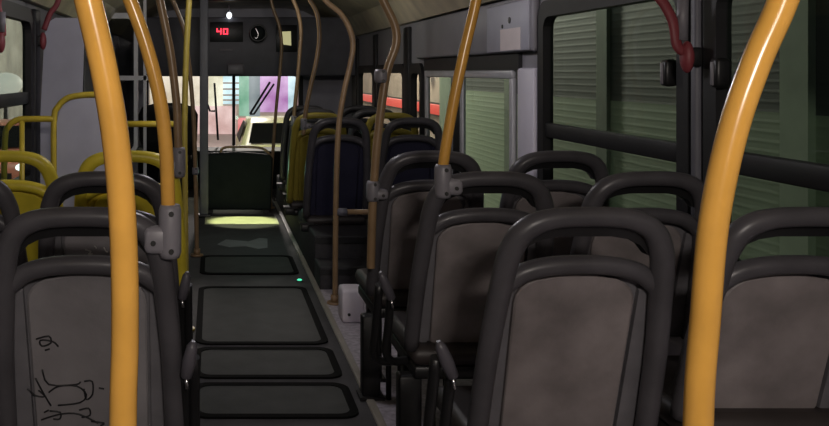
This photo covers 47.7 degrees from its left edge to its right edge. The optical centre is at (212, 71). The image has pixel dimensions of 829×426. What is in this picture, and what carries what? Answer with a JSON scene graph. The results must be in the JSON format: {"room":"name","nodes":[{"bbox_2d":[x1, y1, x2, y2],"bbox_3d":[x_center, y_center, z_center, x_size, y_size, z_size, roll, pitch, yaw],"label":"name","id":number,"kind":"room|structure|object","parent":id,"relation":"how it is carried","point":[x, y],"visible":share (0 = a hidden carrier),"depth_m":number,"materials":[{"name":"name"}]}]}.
{"room":"vehicle interior","nodes":[
{"label":"vehicle interior","id":0,"kind":"room"},
{"bbox_2d":[8,0,93,110],"bbox_3d":[-1.020,0.580,4.800,0.020,1.920,11.400,0,0,0],"label":"wall","id":1,"kind":"structure","parent":0,"point":[43,12],"depth_m":5.33,"materials":[{"name":"grey plastic"}]},
{"bbox_2d":[0,0,33,181],"bbox_3d":[-1.012,0.140,4.190,0.048,0.970,1.550,0,0,0],"label":"window","id":2,"kind":"structure","parent":1,"relation":"in","point":[14,11],"depth_m":4.89,"materials":[{"name":"black rubber"}]},
{"bbox_2d":[0,0,5,52],"bbox_3d":[-0.973,-0.243,4.120,0.053,0.311,0.052,0,0,0],"label":"lever","id":3,"kind":"object","parent":2,"relation":"attached to","point":[2,14],"visible":1,"depth_m":4.11,"materials":[{"name":"red plastic"}]},
{"bbox_2d":[32,9,39,182],"bbox_3d":[-1.000,0.470,5.055,0.040,1.640,0.130,0,0,0],"label":"trim","id":4,"kind":"structure","parent":1,"relation":"attached to","point":[36,13],"depth_m":5.00,"materials":[{"name":"black rubber"}]},
{"bbox_2d":[38,0,60,49],"bbox_3d":[-0.921,-0.278,5.050,0.154,0.308,0.052,0,0,0],"label":"lever","id":5,"kind":"object","parent":1,"relation":"attached to","point":[42,40],"visible":0.91,"depth_m":5.04,"materials":[{"name":"red plastic"}]},
{"bbox_2d":[138,9,343,201],"bbox_3d":[0.260,0.350,10.530,2.540,2.380,0.060,0,0,0],"label":"wall","id":6,"kind":"structure","parent":0,"point":[326,90],"depth_m":10.50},
{"bbox_2d":[147,76,302,144],"bbox_3d":[0.125,0.475,10.525,1.850,0.950,0.090,0,0,0],"label":"window","id":7,"kind":"structure","parent":6,"relation":"in","point":[300,91],"depth_m":10.49,"materials":[{"name":"black rubber"}]},
{"bbox_2d":[208,83,218,139],"bbox_3d":[-0.011,0.467,10.630,0.166,0.675,0.026,0,0,0],"label":"windshield wiper","id":8,"kind":"object","parent":7,"relation":"attached to","point":[214,84],"visible":0.81,"depth_m":10.62,"materials":[{"name":"black metal"}]},
{"bbox_2d":[249,82,274,114],"bbox_3d":[0.578,0.310,10.630,0.304,0.397,0.026,0,0,0],"label":"windshield wiper","id":9,"kind":"object","parent":7,"relation":"attached to","point":[268,84],"visible":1,"depth_m":10.62,"materials":[{"name":"black rubber"}]},
{"bbox_2d":[23,0,500,35],"bbox_3d":[0.260,-0.620,4.800,2.580,0.480,11.440,0,0,0],"label":"ceiling","id":10,"kind":"structure","parent":0,"point":[364,16],"depth_m":7.87,"materials":[{"name":"grey plastic"}]},
{"bbox_2d":[180,0,299,0],"bbox_3d":[0.275,-0.734,4.150,1.230,0.011,10.100,0,0,0],"label":"lining","id":11,"kind":"object","parent":10,"relation":"attached to","point":[180,0],"visible":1,"depth_m":9.16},
{"bbox_2d":[138,17,356,75],"bbox_3d":[0.260,-0.270,9.765,2.520,0.620,0.570,0,0,0],"label":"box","id":12,"kind":"object","parent":10,"relation":"attached to","point":[229,40],"visible":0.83,"depth_m":9.50,"materials":[{"name":"black plastic"}]},
{"bbox_2d":[227,5,231,18],"bbox_3d":[0.171,-0.630,9.471,0.056,0.140,0.042,0,0,0],"label":"lamp","id":13,"kind":"object","parent":12,"relation":"attached to","point":[229,15],"visible":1,"depth_m":9.46,"materials":[{"name":"grey"}]},
{"bbox_2d":[227,64,243,73],"bbox_3d":[0.234,-0.031,9.414,0.170,0.110,0.173,0,0,0],"label":"mirror","id":14,"kind":"object","parent":12,"relation":"attached to","point":[231,68],"visible":1,"depth_m":9.33,"materials":[{"name":"black plastic"}]},
{"bbox_2d":[249,24,266,41],"bbox_3d":[0.465,-0.403,9.379,0.184,0.184,0.222,0,0,0],"label":"clock","id":15,"kind":"object","parent":12,"relation":"attached to","point":[257,32],"visible":1,"depth_m":9.29,"materials":[{"name":"black plastic"}]},
{"bbox_2d":[251,25,265,39],"bbox_3d":[0.465,-0.403,9.286,0.160,0.160,0.012,0,0,0],"label":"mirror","id":16,"kind":"object","parent":15,"relation":"attached to","point":[258,32],"depth_m":9.28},
{"bbox_2d":[282,31,290,44],"bbox_3d":[0.760,-0.354,9.484,0.130,0.150,0.006,0,0,0],"label":"lit panel","id":17,"kind":"object","parent":12,"relation":"attached to","point":[286,35],"visible":0.93,"depth_m":9.48,"materials":[{"name":"yellow plastic"}]},
{"bbox_2d":[272,189,276,201],"bbox_3d":[1.081,1.320,9.725,0.898,0.060,1.550,0,0,0],"label":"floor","id":18,"kind":"structure","parent":0,"point":[274,191],"depth_m":9.55,"materials":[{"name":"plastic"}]},
{"bbox_2d":[188,189,376,425],"bbox_3d":[-0.205,1.320,4.800,1.610,0.060,11.400,0,0,0],"label":"floor","id":19,"kind":"structure","parent":0,"point":[279,242],"depth_m":5.54,"materials":[{"name":"plastic"}]},
{"bbox_2d":[0,180,27,266],"bbox_3d":[-0.779,0.788,2.941,0.452,0.993,0.619,0,0,0],"label":"seat","id":20,"kind":"object","parent":19,"relation":"on","point":[9,207],"visible":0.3,"depth_m":2.66,"materials":[{"name":"grey plastic"}]},
{"bbox_2d":[0,150,62,261],"bbox_3d":[-0.779,0.788,3.640,0.452,0.993,0.619,0,0,0],"label":"seat","id":21,"kind":"object","parent":19,"relation":"on","point":[28,195],"visible":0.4,"depth_m":3.38,"materials":[{"name":"yellow plastic"}]},
{"bbox_2d":[40,18,84,185],"bbox_3d":[-0.875,0.489,5.200,0.272,1.602,0.030,0,0,0],"label":"screen","id":22,"kind":"object","parent":19,"relation":"on","point":[63,74],"visible":0.26,"depth_m":5.18,"materials":[{"name":"grey plastic"}]},
{"bbox_2d":[1,91,173,206],"bbox_3d":[-0.610,0.691,4.500,0.901,1.188,0.031,0,0,0],"label":"barrier","id":23,"kind":"object","parent":19,"relation":"on","point":[76,135],"visible":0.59,"depth_m":4.49,"materials":[{"name":"metal"}]},
{"bbox_2d":[0,207,199,425],"bbox_3d":[-0.269,0.789,2.240,0.481,0.994,0.619,0,0,0],"label":"seat","id":24,"kind":"object","parent":19,"relation":"on","point":[55,311],"visible":0.88,"depth_m":2.06,"materials":[{"name":"grey plastic"}]},
{"bbox_2d":[123,0,180,259],"bbox_3d":[-0.172,-0.165,1.950,0.206,1.134,0.060,0,0,0],"label":"pole","id":25,"kind":"object","parent":24,"relation":"attached to","point":[163,239],"visible":1,"depth_m":1.94,"materials":[{"name":"yellow"}]},
{"bbox_2d":[74,0,138,425],"bbox_3d":[-0.123,0.279,1.000,0.134,2.021,0.090,0,0,0],"label":"pole","id":26,"kind":"object","parent":19,"relation":"on","point":[91,14],"visible":1,"depth_m":0.99,"materials":[{"name":"metal"}]},
{"bbox_2d":[38,171,192,359],"bbox_3d":[-0.302,0.789,2.941,0.481,0.994,0.619,0,0,0],"label":"seat","id":27,"kind":"object","parent":19,"relation":"on","point":[64,187],"visible":0.3,"depth_m":2.70,"materials":[{"name":"grey plastic"}]},
{"bbox_2d":[108,0,147,175],"bbox_3d":[-0.907,0.285,8.000,0.693,2.010,0.040,0,0,0],"label":"wall","id":28,"kind":"structure","parent":19,"relation":"on","point":[125,44],"depth_m":8.00,"materials":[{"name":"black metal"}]},
{"bbox_2d":[74,150,186,285],"bbox_3d":[-0.309,0.789,3.640,0.466,0.994,0.619,0,0,0],"label":"seat","id":29,"kind":"object","parent":19,"relation":"on","point":[92,162],"visible":0.23,"depth_m":3.39,"materials":[{"name":"yellow plastic"}]},
{"bbox_2d":[156,0,185,177],"bbox_3d":[-0.176,-0.168,3.350,0.148,1.127,0.060,0,0,0],"label":"pole","id":30,"kind":"object","parent":29,"relation":"attached to","point":[179,152],"visible":0.85,"depth_m":3.34,"materials":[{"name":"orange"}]},
{"bbox_2d":[138,103,197,190],"bbox_3d":[-0.450,0.800,9.255,0.600,0.980,0.590,0,0,0],"label":"seat","id":31,"kind":"object","parent":19,"relation":"on","point":[152,137],"visible":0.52,"depth_m":9.03,"materials":[{"name":"black plastic"}]},
{"bbox_2d":[170,0,202,256],"bbox_3d":[-0.206,0.279,6.300,0.277,2.016,0.090,0,0,0],"label":"pole","id":32,"kind":"object","parent":19,"relation":"on","point":[195,170],"visible":0.88,"depth_m":6.29,"materials":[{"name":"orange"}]},
{"bbox_2d":[182,0,194,330],"bbox_3d":[-0.125,0.281,4.500,0.109,2.019,0.090,0,0,0],"label":"pole","id":33,"kind":"object","parent":19,"relation":"on","point":[187,27],"visible":0.63,"depth_m":4.49,"materials":[{"name":"metal"}]},
{"bbox_2d":[199,0,210,217],"bbox_3d":[-0.080,0.281,8.000,0.120,2.017,0.100,0,0,0],"label":"stanchion","id":34,"kind":"object","parent":19,"relation":"on","point":[203,213],"visible":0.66,"depth_m":7.97,"materials":[{"name":"black metal"}]},
{"bbox_2d":[137,147,280,188],"bbox_3d":[-0.075,1.080,10.195,1.850,0.420,0.590,0,0,0],"label":"dashboard","id":35,"kind":"object","parent":19,"relation":"on","point":[152,171],"visible":0.02,"depth_m":9.90},
{"bbox_2d":[208,145,272,212],"bbox_3d":[0.229,0.982,8.250,0.640,0.617,0.060,0,0,0],"label":"panel","id":36,"kind":"object","parent":19,"relation":"on","point":[237,180],"visible":0.98,"depth_m":8.22,"materials":[{"name":"black plastic"}]},
{"bbox_2d":[205,216,278,223],"bbox_3d":[0.245,1.287,7.810,0.630,0.006,0.380,0,0,0],"label":"strip","id":37,"kind":"object","parent":19,"relation":"on","point":[213,219],"visible":1,"depth_m":7.78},
{"bbox_2d":[217,238,267,248],"bbox_3d":[0.225,1.288,6.765,0.390,0.003,0.430,0,0,0],"label":"paper scrap","id":38,"kind":"object","parent":19,"relation":"on","point":[260,243],"visible":1,"depth_m":6.75,"materials":[{"name":"grey paper"}]},
{"bbox_2d":[200,255,298,274],"bbox_3d":[0.234,1.286,6.010,0.637,0.008,0.580,0,0,0],"label":"floor hatch","id":39,"kind":"object","parent":19,"relation":"on","point":[209,264],"visible":1,"depth_m":5.98,"materials":[{"name":"black rubber"}]},
{"bbox_2d":[195,286,327,344],"bbox_3d":[0.234,1.286,4.820,0.637,0.008,1.140,0,0,0],"label":"floor hatch","id":40,"kind":"object","parent":19,"relation":"on","point":[226,315],"visible":1,"depth_m":4.73,"materials":[{"name":"black rubber"}]},
{"bbox_2d":[197,347,341,378],"bbox_3d":[0.234,1.286,3.990,0.637,0.008,0.420,0,0,0],"label":"floor hatch","id":41,"kind":"object","parent":19,"relation":"on","point":[215,362],"visible":0.91,"depth_m":3.97,"materials":[{"name":"black rubber"}]},
{"bbox_2d":[269,0,282,208],"bbox_3d":[0.578,0.277,8.500,0.169,2.017,0.090,0,0,0],"label":"pole","id":42,"kind":"object","parent":19,"relation":"on","point":[271,1],"visible":0.76,"depth_m":8.49,"materials":[{"name":"orange metal"}]},
{"bbox_2d":[200,382,358,418],"bbox_3d":[0.234,1.286,3.533,0.637,0.008,0.375,0,0,0],"label":"floor hatch","id":43,"kind":"object","parent":19,"relation":"on","point":[218,400],"visible":0.84,"depth_m":3.52,"materials":[{"name":"black rubber"}]},
{"bbox_2d":[274,201,386,425],"bbox_3d":[0.616,1.315,4.000,0.032,0.070,9.800,0,0,0],"label":"trim","id":44,"kind":"structure","parent":19,"relation":"attached to","point":[374,409],"depth_m":4.53,"materials":[{"name":"grey metal"}]},
{"bbox_2d":[682,0,799,425],"bbox_3d":[0.594,0.279,1.000,0.209,2.022,0.090,0,0,0],"label":"pole","id":45,"kind":"object","parent":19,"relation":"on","point":[761,49],"visible":1,"depth_m":0.99,"materials":[{"name":"metal"}]},
{"bbox_2d":[277,175,367,289],"bbox_3d":[1.081,1.185,7.135,0.898,0.330,3.630,0,0,0],"label":"floor","id":46,"kind":"structure","parent":0,"point":[318,256],"depth_m":5.60,"materials":[{"name":"plastic"}]},
{"bbox_2d":[276,105,322,189],"bbox_3d":[0.809,0.681,8.191,0.466,0.778,0.619,0,0,0],"label":"seat","id":47,"kind":"object","parent":46,"relation":"on","point":[286,123],"visible":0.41,"depth_m":7.99,"materials":[{"name":"black plastic"}]},
{"bbox_2d":[282,108,335,200],"bbox_3d":[0.809,0.681,7.490,0.466,0.778,0.619,0,0,0],"label":"seat","id":48,"kind":"object","parent":46,"relation":"on","point":[300,112],"visible":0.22,"depth_m":7.23,"materials":[{"name":"black plastic"}]},
{"bbox_2d":[291,0,302,129],"bbox_3d":[0.641,-0.135,7.150,0.148,1.194,0.060,0,0,0],"label":"pole","id":49,"kind":"object","parent":48,"relation":"attached to","point":[293,117],"visible":0.8,"depth_m":7.14,"materials":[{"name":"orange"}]},
{"bbox_2d":[283,112,346,215],"bbox_3d":[0.759,0.681,6.790,0.466,0.778,0.619,0,0,0],"label":"seat","id":50,"kind":"object","parent":46,"relation":"on","point":[298,142],"visible":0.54,"depth_m":6.62,"materials":[{"name":"yellow plastic"}]},
{"bbox_2d":[285,195,302,209],"bbox_3d":[0.770,0.993,6.890,0.400,0.065,0.420,0,0,0],"label":"seat cushion","id":51,"kind":"object","parent":50,"relation":"on","point":[295,202],"depth_m":6.69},
{"bbox_2d":[301,0,321,134],"bbox_3d":[0.686,-0.139,6.450,0.184,1.184,0.060,0,0,0],"label":"pole","id":52,"kind":"object","parent":50,"relation":"attached to","point":[304,125],"visible":1,"depth_m":6.43,"materials":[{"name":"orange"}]},
{"bbox_2d":[298,117,370,231],"bbox_3d":[0.809,0.681,6.090,0.466,0.778,0.619,0,0,0],"label":"seat","id":53,"kind":"object","parent":46,"relation":"on","point":[355,152],"visible":0.92,"depth_m":5.93,"materials":[{"name":"plastic"}]},
{"bbox_2d":[300,208,365,224],"bbox_3d":[0.820,0.993,6.190,0.400,0.065,0.420,0,0,0],"label":"seat cushion","id":54,"kind":"object","parent":53,"relation":"on","point":[312,217],"depth_m":5.99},
{"bbox_2d":[315,237,366,273],"bbox_3d":[1.077,1.111,5.457,0.886,0.167,0.290,0,0,0],"label":"trim","id":55,"kind":"structure","parent":46,"relation":"attached to","point":[317,239],"depth_m":5.59,"materials":[{"name":"black rubber"}]},
{"bbox_2d":[343,105,375,134],"bbox_3d":[1.298,0.709,8.191,0.452,0.833,0.619,0,0,0],"label":"seat","id":56,"kind":"object","parent":46,"relation":"on","point":[349,109],"visible":0.16,"depth_m":7.89,"materials":[{"name":"black plastic"}]},
{"bbox_2d":[348,108,393,137],"bbox_3d":[1.298,0.709,7.490,0.452,0.833,0.619,0,0,0],"label":"seat","id":57,"kind":"object","parent":46,"relation":"on","point":[362,113],"visible":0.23,"depth_m":7.21,"materials":[{"name":"black plastic"}]},
{"bbox_2d":[366,112,418,158],"bbox_3d":[1.298,0.709,6.790,0.452,0.833,0.619,0,0,0],"label":"seat","id":58,"kind":"object","parent":46,"relation":"on","point":[388,115],"visible":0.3,"depth_m":6.51,"materials":[{"name":"yellow plastic"}]},
{"bbox_2d":[378,117,442,185],"bbox_3d":[1.298,0.709,6.090,0.452,0.833,0.619,0,0,0],"label":"seat","id":59,"kind":"object","parent":46,"relation":"on","point":[391,147],"visible":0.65,"depth_m":5.84,"materials":[{"name":"plastic"}]},
{"bbox_2d":[321,290,472,425],"bbox_3d":[1.081,1.318,2.210,0.898,0.064,6.220,0,0,0],"label":"floor","id":60,"kind":"structure","parent":0,"point":[350,332],"depth_m":3.85,"materials":[{"name":"plastic"}]},
{"bbox_2d":[322,0,367,305],"bbox_3d":[0.932,0.279,5.000,0.855,2.017,0.090,0,0,0],"label":"pole","id":61,"kind":"object","parent":60,"relation":"on","point":[337,211],"visible":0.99,"depth_m":4.99,"materials":[{"name":"metal"}]},
{"bbox_2d":[338,284,363,322],"bbox_3d":[0.718,1.200,4.672,0.115,0.170,0.156,0,0,0],"label":"box","id":62,"kind":"object","parent":60,"relation":"on","point":[350,303],"visible":0.77,"depth_m":4.60,"materials":[{"name":"white plastic"}]},
{"bbox_2d":[355,150,483,400],"bbox_3d":[0.809,0.789,3.640,0.466,0.994,0.619,0,0,0],"label":"seat","id":63,"kind":"object","parent":60,"relation":"on","point":[398,215],"visible":0.56,"depth_m":3.47,"materials":[{"name":"grey plastic"}]},
{"bbox_2d":[355,268,408,306],"bbox_3d":[0.820,0.887,3.724,0.400,0.065,0.451,0,0,0],"label":"seat cushion","id":64,"kind":"object","parent":63,"relation":"on","point":[401,291],"depth_m":3.54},
{"bbox_2d":[366,0,400,268],"bbox_3d":[0.581,0.000,3.350,0.237,1.461,0.060,0,0,0],"label":"pole","id":65,"kind":"object","parent":63,"relation":"attached to","point":[374,193],"visible":1,"depth_m":3.34,"materials":[{"name":"orange"}]},
{"bbox_2d":[369,171,553,425],"bbox_3d":[0.768,0.789,2.941,0.549,0.994,0.619,0,0,0],"label":"seat","id":66,"kind":"object","parent":60,"relation":"on","point":[455,251],"visible":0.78,"depth_m":2.77,"materials":[{"name":"grey plastic"}]},
{"bbox_2d":[392,311,477,364],"bbox_3d":[0.820,0.887,3.025,0.400,0.065,0.451,0,0,0],"label":"seat cushion","id":67,"kind":"object","parent":66,"relation":"on","point":[463,350],"depth_m":2.82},
{"bbox_2d":[434,0,481,198],"bbox_3d":[0.735,-0.181,2.650,0.165,1.103,0.060,0,0,0],"label":"pole","id":68,"kind":"object","parent":66,"relation":"attached to","point":[445,186],"visible":1,"depth_m":2.64,"materials":[{"name":"yellow"}]},
{"bbox_2d":[423,207,674,425],"bbox_3d":[0.768,0.789,2.240,0.549,0.994,0.619,0,0,0],"label":"seat","id":69,"kind":"object","parent":60,"relation":"on","point":[565,340],"visible":1,"depth_m":2.05,"materials":[{"name":"grey plastic"}]},
{"bbox_2d":[437,386,471,425],"bbox_3d":[0.820,0.912,2.328,0.400,0.065,0.444,0,0,0],"label":"seat cushion","id":70,"kind":"object","parent":69,"relation":"on","point":[462,395],"depth_m":2.40,"materials":[{"name":"grey fabric"}]},
{"bbox_2d":[499,150,608,255],"bbox_3d":[1.298,0.788,3.640,0.452,0.993,0.619,0,0,0],"label":"seat","id":71,"kind":"object","parent":60,"relation":"on","point":[564,193],"visible":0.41,"depth_m":3.38,"materials":[{"name":"grey plastic"}]},
{"bbox_2d":[570,171,703,338],"bbox_3d":[1.298,0.788,2.941,0.452,0.993,0.619,0,0,0],"label":"seat","id":72,"kind":"object","parent":60,"relation":"on","point":[682,226],"visible":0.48,"depth_m":2.69,"materials":[{"name":"grey plastic"}]},
{"bbox_2d":[658,207,828,425],"bbox_3d":[1.298,0.788,2.241,0.452,0.993,0.619,0,0,0],"label":"seat","id":73,"kind":"object","parent":60,"relation":"on","point":[773,361],"visible":0.69,"depth_m":2.07,"materials":[{"name":"grey plastic"}]},
{"bbox_2d":[659,355,828,425],"bbox_3d":[1.294,0.828,2.316,0.400,0.065,0.469,0,0,0],"label":"seat cushion","id":74,"kind":"object","parent":73,"relation":"on","point":[725,413],"depth_m":2.11,"materials":[{"name":"grey fabric"}]},
{"bbox_2d":[344,0,544,134],"bbox_3d":[1.540,0.580,4.800,0.020,1.920,11.400,0,0,0],"label":"wall","id":75,"kind":"structure","parent":0,"point":[529,59],"depth_m":7.98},
{"bbox_2d":[352,39,358,115],"bbox_3d":[1.520,0.320,9.585,0.040,1.340,0.330,0,0,0],"label":"trim","id":76,"kind":"structure","parent":75,"relation":"attached to","point":[354,78],"depth_m":9.47,"materials":[{"name":"black rubber"}]},
{"bbox_2d":[357,65,372,105],"bbox_3d":[1.532,0.270,8.935,0.048,0.670,0.940,0,0,0],"label":"window","id":77,"kind":"structure","parent":75,"relation":"in","point":[361,70],"depth_m":9.33,"materials":[{"name":"black rubber"}]},
{"bbox_2d":[373,34,377,106],"bbox_3d":[1.520,0.320,8.400,0.040,1.340,0.110,0,0,0],"label":"trim","id":78,"kind":"structure","parent":75,"relation":"attached to","point":[375,37],"depth_m":8.36,"materials":[{"name":"black rubber"}]},
{"bbox_2d":[376,64,402,128],"bbox_3d":[1.532,0.270,7.725,0.048,0.670,1.220,0,0,0],"label":"window","id":79,"kind":"structure","parent":75,"relation":"in","point":[397,68],"depth_m":7.48,"materials":[{"name":"black rubber"}]},
{"bbox_2d":[403,27,411,129],"bbox_3d":[1.520,0.470,7.015,0.040,1.640,0.170,0,0,0],"label":"trim","id":80,"kind":"structure","parent":75,"relation":"attached to","point":[407,31],"depth_m":6.98,"materials":[{"name":"plastic"}]},
{"bbox_2d":[409,63,423,134],"bbox_3d":[1.532,0.270,6.725,0.048,0.670,0.420,0,0,0],"label":"window","id":81,"kind":"structure","parent":75,"relation":"in","point":[415,69],"depth_m":6.81,"materials":[{"name":"black rubber"}]},
{"bbox_2d":[424,53,521,174],"bbox_3d":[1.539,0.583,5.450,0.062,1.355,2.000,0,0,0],"label":"door","id":82,"kind":"structure","parent":75,"relation":"in","point":[497,66],"depth_m":5.16,"materials":[{"name":"grey metal"}]},
{"bbox_2d":[416,0,538,58],"bbox_3d":[1.502,-0.233,5.410,0.052,0.275,2.420,0,0,0],"label":"overhead panel","id":83,"kind":"object","parent":75,"relation":"attached to","point":[439,36],"visible":0.95,"depth_m":4.98,"materials":[{"name":"grey plastic"}]},
{"bbox_2d":[500,27,520,50],"bbox_3d":[1.478,-0.163,4.480,0.002,0.109,0.300,0,0,0],"label":"paper notice","id":84,"kind":"object","parent":83,"relation":"attached to","point":[510,39],"visible":1,"depth_m":4.47,"materials":[{"name":"white paper"}]},
{"bbox_2d":[518,68,536,177],"bbox_3d":[1.520,0.635,4.327,0.040,1.310,0.225,0,0,0],"label":"trim","id":85,"kind":"structure","parent":75,"relation":"attached to","point":[527,77],"depth_m":4.29,"materials":[{"name":"grey plastic"}]},
{"bbox_2d":[537,0,690,214],"bbox_3d":[1.518,0.150,3.522,0.076,0.950,1.325,0,0,0],"label":"window","id":86,"kind":"structure","parent":75,"relation":"in","point":[678,151],"depth_m":3.54,"materials":[{"name":"black metal"}]},
{"bbox_2d":[668,337,683,354],"bbox_3d":[1.470,0.912,1.650,0.120,0.155,5.100,0,0,0],"label":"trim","id":87,"kind":"structure","parent":75,"relation":"attached to","point":[675,343],"depth_m":2.77,"materials":[{"name":"black plastic"}]},
{"bbox_2d":[655,0,702,72],"bbox_3d":[1.433,-0.127,2.790,0.154,0.262,0.052,0,0,0],"label":"lever","id":88,"kind":"object","parent":75,"relation":"attached to","point":[690,56],"visible":1,"depth_m":2.78,"materials":[{"name":"red plastic"}]},
{"bbox_2d":[691,0,702,255],"bbox_3d":[1.520,0.210,2.816,0.040,1.160,0.032,0,0,0],"label":"trim","id":89,"kind":"structure","parent":75,"relation":"attached to","point":[696,5],"depth_m":2.80,"materials":[{"name":"grey metal"}]},
{"bbox_2d":[703,0,828,260],"bbox_3d":[1.518,0.150,2.042,0.076,0.950,1.455,0,0,0],"label":"window","id":90,"kind":"structure","parent":75,"relation":"in","point":[717,14],"depth_m":2.70,"materials":[{"name":"black rubber"}]},
{"label":"outside","id":91,"kind":"structure","parent":0,"visible":0},
{"bbox_2d":[197,134,236,146],"bbox_3d":[-1.900,2.485,25.000,8.200,0.010,22.000,0,0,0],"label":"plaza","id":92,"kind":"object","parent":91,"point":[224,139],"depth_m":32.59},
{"bbox_2d":[0,119,18,179],"bbox_3d":[-4.200,1.755,19.010,1.780,1.470,4.120,0,0,0],"label":"car","id":93,"kind":"object","parent":92,"relation":"on","point":[13,136],"visible":0.14,"depth_m":18.04,"materials":[{"name":"brown paint"}]},
{"bbox_2d":[0,173,11,179],"bbox_3d":[-4.200,1.975,16.975,0.800,0.130,0.050,0,0,0],"label":"grille","id":94,"kind":"object","parent":93,"relation":"attached to","point":[9,175],"depth_m":16.95,"materials":[{"name":"black plastic"}]},
{"bbox_2d":[0,73,22,93],"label":"street lamp","id":95,"kind":"object","parent":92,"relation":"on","point":[11,83],"depth_m":21.79,"materials":[{"name":"grey"}]},
{"bbox_2d":[236,117,290,146],"bbox_3d":[1.420,1.755,20.010,1.780,1.470,4.120,0,0,0],"label":"car","id":96,"kind":"object","parent":92,"relation":"on","point":[254,131],"visible":0.15,"depth_m":19.35,"materials":[{"name":"beige paint"}]},
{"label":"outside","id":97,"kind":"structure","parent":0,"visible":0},
{"bbox_3d":[0.000,2.540,26.000,28.000,0.100,68.000,0,0,0],"label":"street","id":98,"kind":"object","parent":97,"visible":0},
{"bbox_2d":[149,76,295,133],"bbox_3d":[1.000,-0.010,36.150,18.000,5.000,0.500,0,0,0],"label":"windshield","id":99,"kind":"object","parent":98,"relation":"on","point":[248,89],"visible":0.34,"depth_m":35.95,"materials":[{"name":"glass"}]},
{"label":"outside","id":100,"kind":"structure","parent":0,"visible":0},
{"bbox_2d":[297,73,438,137],"bbox_3d":[3.450,-0.110,26.300,0.300,5.200,27.400,0,0,0],"label":"wall","id":101,"kind":"structure","parent":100,"point":[395,83],"depth_m":16.10,"materials":[{"name":"beige paint"}]},
{"bbox_2d":[363,93,438,116],"bbox_3d":[3.275,0.550,17.050,0.045,0.200,8.800,0,0,0],"label":"strip","id":102,"kind":"object","parent":101,"relation":"attached to","point":[394,102],"visible":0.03,"depth_m":15.95,"materials":[{"name":"red"}]},
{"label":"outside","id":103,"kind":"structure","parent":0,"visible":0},
{"bbox_2d":[439,8,609,206],"bbox_3d":[3.350,-0.360,7.400,0.500,5.700,10.400,0,0,0],"label":"wall","id":104,"kind":"structure","parent":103,"point":[602,16],"depth_m":7.38,"materials":[{"name":"metal"}]},
{"bbox_2d":[466,78,503,207],"bbox_3d":[3.220,0.640,10.900,0.160,3.700,2.200,0,0,0],"label":"roller shutter","id":105,"kind":"object","parent":104,"relation":"attached to","point":[484,96],"visible":0.23,"depth_m":10.53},
{"bbox_2d":[553,168,594,184],"label":"roller shutter","id":106,"kind":"object","parent":104,"relation":"attached to","point":[558,173],"depth_m":8.03,"materials":[{"name":"green metal"}]},
{"bbox_2d":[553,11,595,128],"label":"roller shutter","id":107,"kind":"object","parent":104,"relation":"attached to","point":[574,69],"depth_m":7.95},
{"bbox_2d":[610,1,675,140],"label":"roller shutter","id":108,"kind":"object","parent":104,"relation":"attached to","point":[642,101],"depth_m":6.74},
{"bbox_2d":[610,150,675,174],"label":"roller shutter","id":109,"kind":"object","parent":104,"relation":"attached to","point":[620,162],"depth_m":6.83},
{"bbox_2d":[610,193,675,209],"label":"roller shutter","id":110,"kind":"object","parent":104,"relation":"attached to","point":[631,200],"depth_m":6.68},
{"bbox_2d":[732,0,765,79],"label":"roller shutter","id":111,"kind":"object","parent":104,"relation":"attached to","point":[745,13],"depth_m":5.45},
{"bbox_2d":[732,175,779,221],"label":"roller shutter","id":112,"kind":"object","parent":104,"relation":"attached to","point":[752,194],"depth_m":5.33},
{"bbox_2d":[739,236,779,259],"label":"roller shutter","id":113,"kind":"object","parent":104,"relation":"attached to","point":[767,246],"depth_m":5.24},
{"bbox_2d":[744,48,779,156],"label":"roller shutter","id":114,"kind":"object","parent":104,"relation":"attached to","point":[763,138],"depth_m":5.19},
{"bbox_2d":[780,0,815,255],"bbox_3d":[3.255,0.670,4.900,0.190,3.640,0.240,0,0,0],"label":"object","id":115,"kind":"structure","parent":104,"relation":"attached to","point":[798,46],"depth_m":4.86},
{"bbox_2d":[816,0,828,256],"bbox_3d":[3.220,0.640,3.700,0.160,3.700,2.200,0,0,0],"label":"roller shutter","id":116,"kind":"object","parent":104,"relation":"attached to","point":[822,6],"visible":0.46,"depth_m":4.73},
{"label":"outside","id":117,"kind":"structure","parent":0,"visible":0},
{"bbox_2d":[0,18,22,118],"bbox_3d":[-6.200,-0.610,23.500,0.400,6.200,43.000,0,0,0],"label":"wall","id":118,"kind":"structure","parent":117,"point":[11,58],"depth_m":27.07,"materials":[{"name":"paint"}]},
{"bbox_2d":[4,107,7,118],"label":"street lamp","id":119,"kind":"object","parent":118,"relation":"on","point":[5,109],"depth_m":21.95,"materials":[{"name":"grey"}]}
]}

